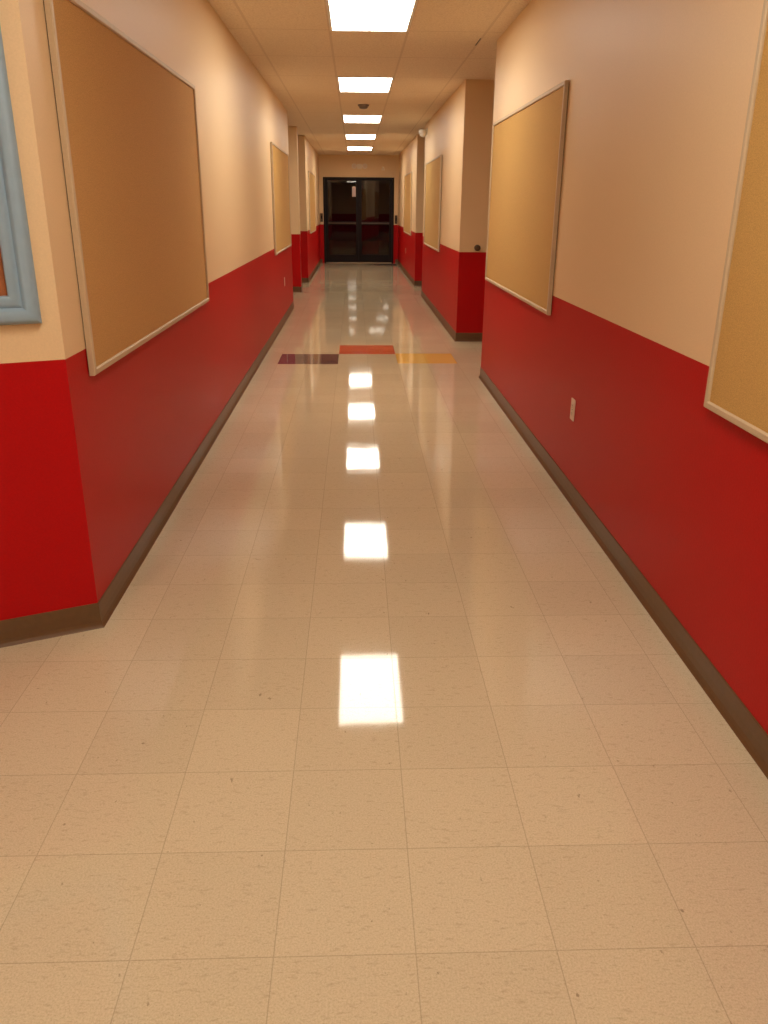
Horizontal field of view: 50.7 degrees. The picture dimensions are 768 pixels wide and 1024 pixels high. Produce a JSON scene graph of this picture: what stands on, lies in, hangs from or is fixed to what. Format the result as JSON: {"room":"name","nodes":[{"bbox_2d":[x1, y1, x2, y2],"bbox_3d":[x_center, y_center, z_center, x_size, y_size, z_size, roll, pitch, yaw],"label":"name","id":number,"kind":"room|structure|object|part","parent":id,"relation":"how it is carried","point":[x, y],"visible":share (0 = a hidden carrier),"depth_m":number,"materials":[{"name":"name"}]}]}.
{"room":"school corridor","nodes":[
{"label":"school corridor","id":0,"kind":"room"},
{"bbox_2d":[0,0,292,620],"bbox_3d":[-2.436,-2.518,6.938,2.425,2.775,11.245,0,21,-2],"label":"wall","id":1,"kind":"structure","parent":0,"point":[87,462],"depth_m":3.28,"materials":[{"name":"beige paint"}]},
{"bbox_2d":[0,26,41,324],"bbox_3d":[-1.551,-1.085,2.232,0.980,1.160,0.038,-9,23,-24],"label":"picture frame","id":2,"kind":"object","parent":1,"relation":"attached to","point":[19,299],"visible":1,"depth_m":2.51,"materials":[{"name":"blue paint"}]},
{"bbox_3d":[-1.558,-1.089,2.245,0.804,0.984,0.008,-9,23,-24],"label":"display panel","id":3,"kind":"part","parent":2,"relation":"part of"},
{"bbox_2d":[43,0,208,375],"bbox_3d":[-1.102,-1.519,3.890,0.026,1.250,2.475,0,21,-2],"label":"bulletin board","id":4,"kind":"object","parent":1,"relation":"attached to","point":[128,125],"visible":1,"depth_m":3.36,"materials":[{"name":"brown"}]},
{"bbox_3d":[-1.112,-1.519,3.889,0.006,1.234,2.459,0,21,-2],"label":"backing panel","id":5,"kind":"part","parent":4,"relation":"part of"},
{"bbox_2d":[0,301,293,647],"bbox_3d":[-2.280,0.289,3.299,2.421,0.100,20.076,0,21,-2],"label":"baseboard","id":6,"kind":"structure","parent":1,"relation":"attached to","point":[41,626],"depth_m":3.36,"materials":[{"name":"brown plastic"}]},
{"bbox_2d":[270,142,291,254],"bbox_3d":[-1.345,-4.116,10.697,0.026,1.250,2.475,0,21,-2],"label":"bulletin board","id":7,"kind":"object","parent":1,"relation":"attached to","point":[279,158],"visible":1,"depth_m":10.44,"materials":[{"name":"beige"}]},
{"bbox_3d":[-1.355,-4.116,10.697,0.006,1.234,2.459,0,21,-2],"label":"backing panel","id":8,"kind":"part","parent":7,"relation":"part of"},
{"bbox_2d":[288,126,301,286],"bbox_3d":[-2.719,-5.380,14.502,2.400,2.775,0.200,0,21,-2],"label":"wall","id":9,"kind":"structure","parent":0,"point":[292,130],"depth_m":14.41,"materials":[{"name":"beige paint"}]},
{"bbox_2d":[293,286,302,291],"bbox_3d":[-2.710,-4.130,14.976,2.396,0.100,0.232,0,21,-2],"label":"baseboard","id":10,"kind":"structure","parent":9,"relation":"attached to","point":[295,289],"depth_m":14.92,"materials":[{"name":"brown plastic"}]},
{"bbox_2d":[298,135,319,277],"bbox_3d":[-2.874,-7.153,19.186,2.425,2.775,6.320,0,21,-2],"label":"wall","id":11,"kind":"structure","parent":0,"point":[307,155],"depth_m":16.66,"materials":[{"name":"beige paint"}]},
{"bbox_2d":[308,171,315,233],"bbox_3d":[-1.616,-6.976,18.270,0.026,1.250,2.475,0,21,-2],"label":"bulletin board","id":12,"kind":"object","parent":11,"relation":"attached to","point":[311,177],"visible":1,"depth_m":18.17,"materials":[{"name":"beige"}]},
{"bbox_2d":[302,259,322,282],"bbox_3d":[-2.843,-5.899,19.653,2.465,0.100,6.336,0,21,-2],"label":"baseboard","id":13,"kind":"structure","parent":11,"relation":"attached to","point":[304,280],"depth_m":18.18,"materials":[{"name":"brown plastic"}]},
{"bbox_2d":[318,155,398,262],"bbox_3d":[-0.784,-8.318,22.307,6.775,2.775,0.200,0,21,-2],"label":"wall","id":14,"kind":"structure","parent":0,"point":[329,165],"depth_m":21.86,"materials":[{"name":"beige paint"}]},
{"bbox_2d":[323,177,393,262],"bbox_3d":[-0.697,-8.043,22.366,1.930,2.220,0.170,0,21,-2],"label":"door","id":15,"kind":"structure","parent":14,"relation":"in","point":[360,228],"depth_m":22.35,"materials":[{"name":"black metal"}]},
{"bbox_3d":[-1.157,-8.032,22.362,0.916,2.165,0.044,0,21,-2],"label":"frame","id":16,"kind":"part","parent":15,"relation":"part of","materials":[{"name":"brown metal"}]},
{"bbox_3d":[-1.161,-7.573,22.535,0.776,0.794,0.006,0,21,-2],"label":"glass pane","id":17,"kind":"part","parent":15,"relation":"part of","materials":[{"name":"glass"}]},
{"bbox_3d":[-1.154,-8.518,22.178,0.776,1.066,0.006,0,21,-2],"label":"glass pane","id":18,"kind":"part","parent":15,"relation":"part of","materials":[{"name":"glass"}]},
{"bbox_2d":[352,186,355,196],"bbox_3d":[-0.821,-8.736,22.078,0.100,0.260,0.002,0,21,-2],"label":"paper notice","id":19,"kind":"object","parent":15,"relation":"attached to","point":[353,187],"visible":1,"depth_m":22.08,"materials":[{"name":"beige paper"}]},
{"bbox_3d":[-0.238,-8.045,22.413,0.916,2.165,0.044,1,21,1],"label":"frame","id":20,"kind":"part","parent":15,"relation":"part of","materials":[{"name":"brown metal"}]},
{"bbox_3d":[-0.241,-7.586,22.586,0.776,0.794,0.006,1,21,1],"label":"glass pane","id":21,"kind":"part","parent":15,"relation":"part of","materials":[{"name":"glass"}]},
{"bbox_3d":[-0.234,-8.530,22.229,0.776,1.066,0.006,1,21,1],"label":"glass pane","id":22,"kind":"part","parent":15,"relation":"part of","materials":[{"name":"glass"}]},
{"bbox_2d":[352,164,366,168],"bbox_3d":[-0.659,-9.301,21.782,0.414,0.127,0.096,0,21,-2],"label":"emergency light","id":23,"kind":"object","parent":14,"relation":"attached to","point":[359,166],"visible":1,"depth_m":21.75,"materials":[{"name":"beige plastic"}]},
{"bbox_2d":[208,0,530,154],"bbox_3d":[-0.270,-4.193,7.347,7.200,0.102,31.120,0,21,-2],"label":"ceiling","id":24,"kind":"structure","parent":0,"point":[292,44],"depth_m":7.55,"materials":[{"name":"tile"}]},
{"bbox_2d":[347,146,372,149],"bbox_3d":[-0.576,-8.629,19.223,0.610,0.009,1.200,0,21,-2],"label":"recessed light","id":25,"kind":"object","parent":24,"relation":"in","point":[348,148],"visible":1,"depth_m":19.21,"materials":[{"name":"white plastic"}]},
{"bbox_2d":[348,147,371,149],"bbox_3d":[-0.576,-8.631,19.222,0.566,0.004,1.156,0,21,-2],"label":"diffuser","id":26,"kind":"object","parent":25,"relation":"attached to","point":[349,148],"depth_m":19.22,"materials":[{"name":"white plastic"}]},
{"bbox_2d":[345,134,376,139],"bbox_3d":[-0.460,-7.401,15.979,0.610,0.009,1.200,0,21,-2],"label":"recessed light","id":27,"kind":"object","parent":24,"relation":"in","point":[347,136],"visible":1,"depth_m":15.89,"materials":[{"name":"white plastic"}]},
{"bbox_2d":[346,135,374,138],"bbox_3d":[-0.460,-7.403,15.978,0.566,0.004,1.156,0,21,-2],"label":"diffuser","id":28,"kind":"object","parent":27,"relation":"attached to","point":[347,136],"depth_m":16.00,"materials":[{"name":"white plastic"}]},
{"bbox_2d":[342,115,382,122],"bbox_3d":[-0.343,-6.152,12.680,0.610,0.009,1.200,0,21,-2],"label":"recessed light","id":29,"kind":"object","parent":24,"relation":"in","point":[346,118],"visible":1,"depth_m":12.62,"materials":[{"name":"white plastic"}]},
{"bbox_2d":[358,104,368,108],"bbox_3d":[-0.278,-5.463,10.921,0.150,0.053,0.150,0,21,-2],"label":"smoke detector","id":30,"kind":"object","parent":24,"relation":"attached to","point":[361,106],"visible":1,"depth_m":10.87,"materials":[{"name":"grey plastic"}]},
{"bbox_2d":[337,76,393,92],"bbox_3d":[-0.214,-4.798,9.100,0.610,0.009,1.200,0,21,-2],"label":"recessed light","id":31,"kind":"object","parent":24,"relation":"in","point":[345,83],"visible":1,"depth_m":9.05,"materials":[{"name":"white plastic"}]},
{"bbox_2d":[326,0,417,31],"bbox_3d":[-0.094,-3.521,5.725,0.610,0.009,1.200,0,21,-2],"label":"recessed light","id":32,"kind":"object","parent":24,"relation":"in","point":[343,15],"visible":1,"depth_m":5.77,"materials":[{"name":"white plastic"}]},
{"bbox_2d":[0,263,767,1023],"bbox_3d":[-0.290,-1.505,8.364,7.200,0.100,31.120,0,21,-2],"label":"floor","id":33,"kind":"structure","parent":0,"point":[374,727],"depth_m":2.35,"materials":[{"name":"tile"}]},
{"bbox_2d":[398,134,424,280],"bbox_3d":[1.614,-7.069,19.052,2.215,2.775,6.930,0,21,-2],"label":"wall","id":34,"kind":"structure","parent":0,"point":[412,158],"depth_m":16.39,"materials":[{"name":"beige paint"}]},
{"bbox_2d":[404,171,411,234],"bbox_3d":[0.527,-6.872,18.065,0.026,1.250,2.475,0,21,-2],"label":"bulletin board","id":35,"kind":"object","parent":34,"relation":"attached to","point":[408,177],"visible":1,"depth_m":17.77,"materials":[{"name":"beige"}]},
{"bbox_2d":[395,259,421,285],"bbox_3d":[1.560,-5.815,19.515,2.265,0.100,6.946,0,21,-2],"label":"baseboard","id":36,"kind":"structure","parent":34,"relation":"attached to","point":[415,283],"depth_m":17.73,"materials":[{"name":"brown plastic"}]},
{"bbox_2d":[422,79,494,332],"bbox_3d":[1.877,-4.255,11.615,2.220,2.775,5.200,0,21,-2],"label":"wall","id":37,"kind":"structure","parent":0,"point":[453,277],"depth_m":9.43,"materials":[{"name":"beige paint"}]},
{"bbox_2d":[419,128,427,136],"bbox_3d":[0.635,-6.160,13.150,0.141,0.134,0.138,0,21,-2],"label":"security camera","id":38,"kind":"object","parent":37,"relation":"attached to","point":[423,132],"visible":1,"depth_m":13.11,"materials":[{"name":"white plastic"}]},
{"bbox_2d":[424,154,441,251],"bbox_3d":[0.730,-4.673,12.294,0.026,1.250,2.475,0,21,-2],"label":"bulletin board","id":39,"kind":"object","parent":37,"relation":"attached to","point":[433,170],"visible":1,"depth_m":12.05,"materials":[{"name":"beige"}]},
{"bbox_2d":[421,290,482,341],"bbox_3d":[1.850,-3.004,12.088,2.216,0.100,5.232,0,21,-2],"label":"baseboard","id":40,"kind":"structure","parent":37,"relation":"attached to","point":[457,337],"depth_m":9.93,"materials":[{"name":"brown plastic"}]},
{"bbox_2d":[474,245,480,250],"bbox_3d":[1.068,-3.014,9.244,0.068,0.068,0.058,0,21,-2],"label":"door stop","id":41,"kind":"object","parent":37,"relation":"attached to","point":[477,247],"visible":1,"depth_m":9.22,"materials":[{"name":"brown rubber"}]},
{"bbox_2d":[481,0,767,733],"bbox_3d":[2.273,0.002,0.365,2.232,2.775,14.530,0,21,-2],"label":"wall","id":42,"kind":"structure","parent":0,"point":[659,92],"depth_m":3.22,"materials":[{"name":"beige paint"}]},
{"bbox_2d":[485,80,568,314],"bbox_3d":[0.949,-2.197,5.771,0.026,1.250,2.475,0,21,-2],"label":"bulletin board","id":43,"kind":"object","parent":42,"relation":"attached to","point":[527,149],"visible":1,"depth_m":5.40,"materials":[{"name":"beige"}]},
{"bbox_3d":[0.959,-2.197,5.771,0.006,1.234,2.459,0,21,-2],"label":"backing panel","id":44,"kind":"part","parent":43,"relation":"part of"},
{"bbox_2d":[570,398,575,421],"bbox_3d":[1.014,-0.551,4.358,0.009,0.116,0.072,0,21,-2],"label":"wall outlet","id":45,"kind":"object","parent":42,"relation":"attached to","point":[573,401],"visible":1,"depth_m":4.34,"materials":[{"name":"beige plastic"}]},
{"bbox_2d":[479,367,767,778],"bbox_3d":[2.245,1.246,0.855,2.228,0.100,14.526,0,21,-2],"label":"baseboard","id":46,"kind":"structure","parent":42,"relation":"attached to","point":[750,733],"depth_m":3.10,"materials":[{"name":"brown plastic"}]},
{"bbox_2d":[704,0,767,442],"bbox_3d":[1.109,-0.494,1.292,0.026,1.250,2.475,0,21,-2],"label":"bulletin board","id":47,"kind":"object","parent":42,"relation":"attached to","point":[737,381],"visible":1,"depth_m":2.37,"materials":[{"name":"beige"}]}
]}

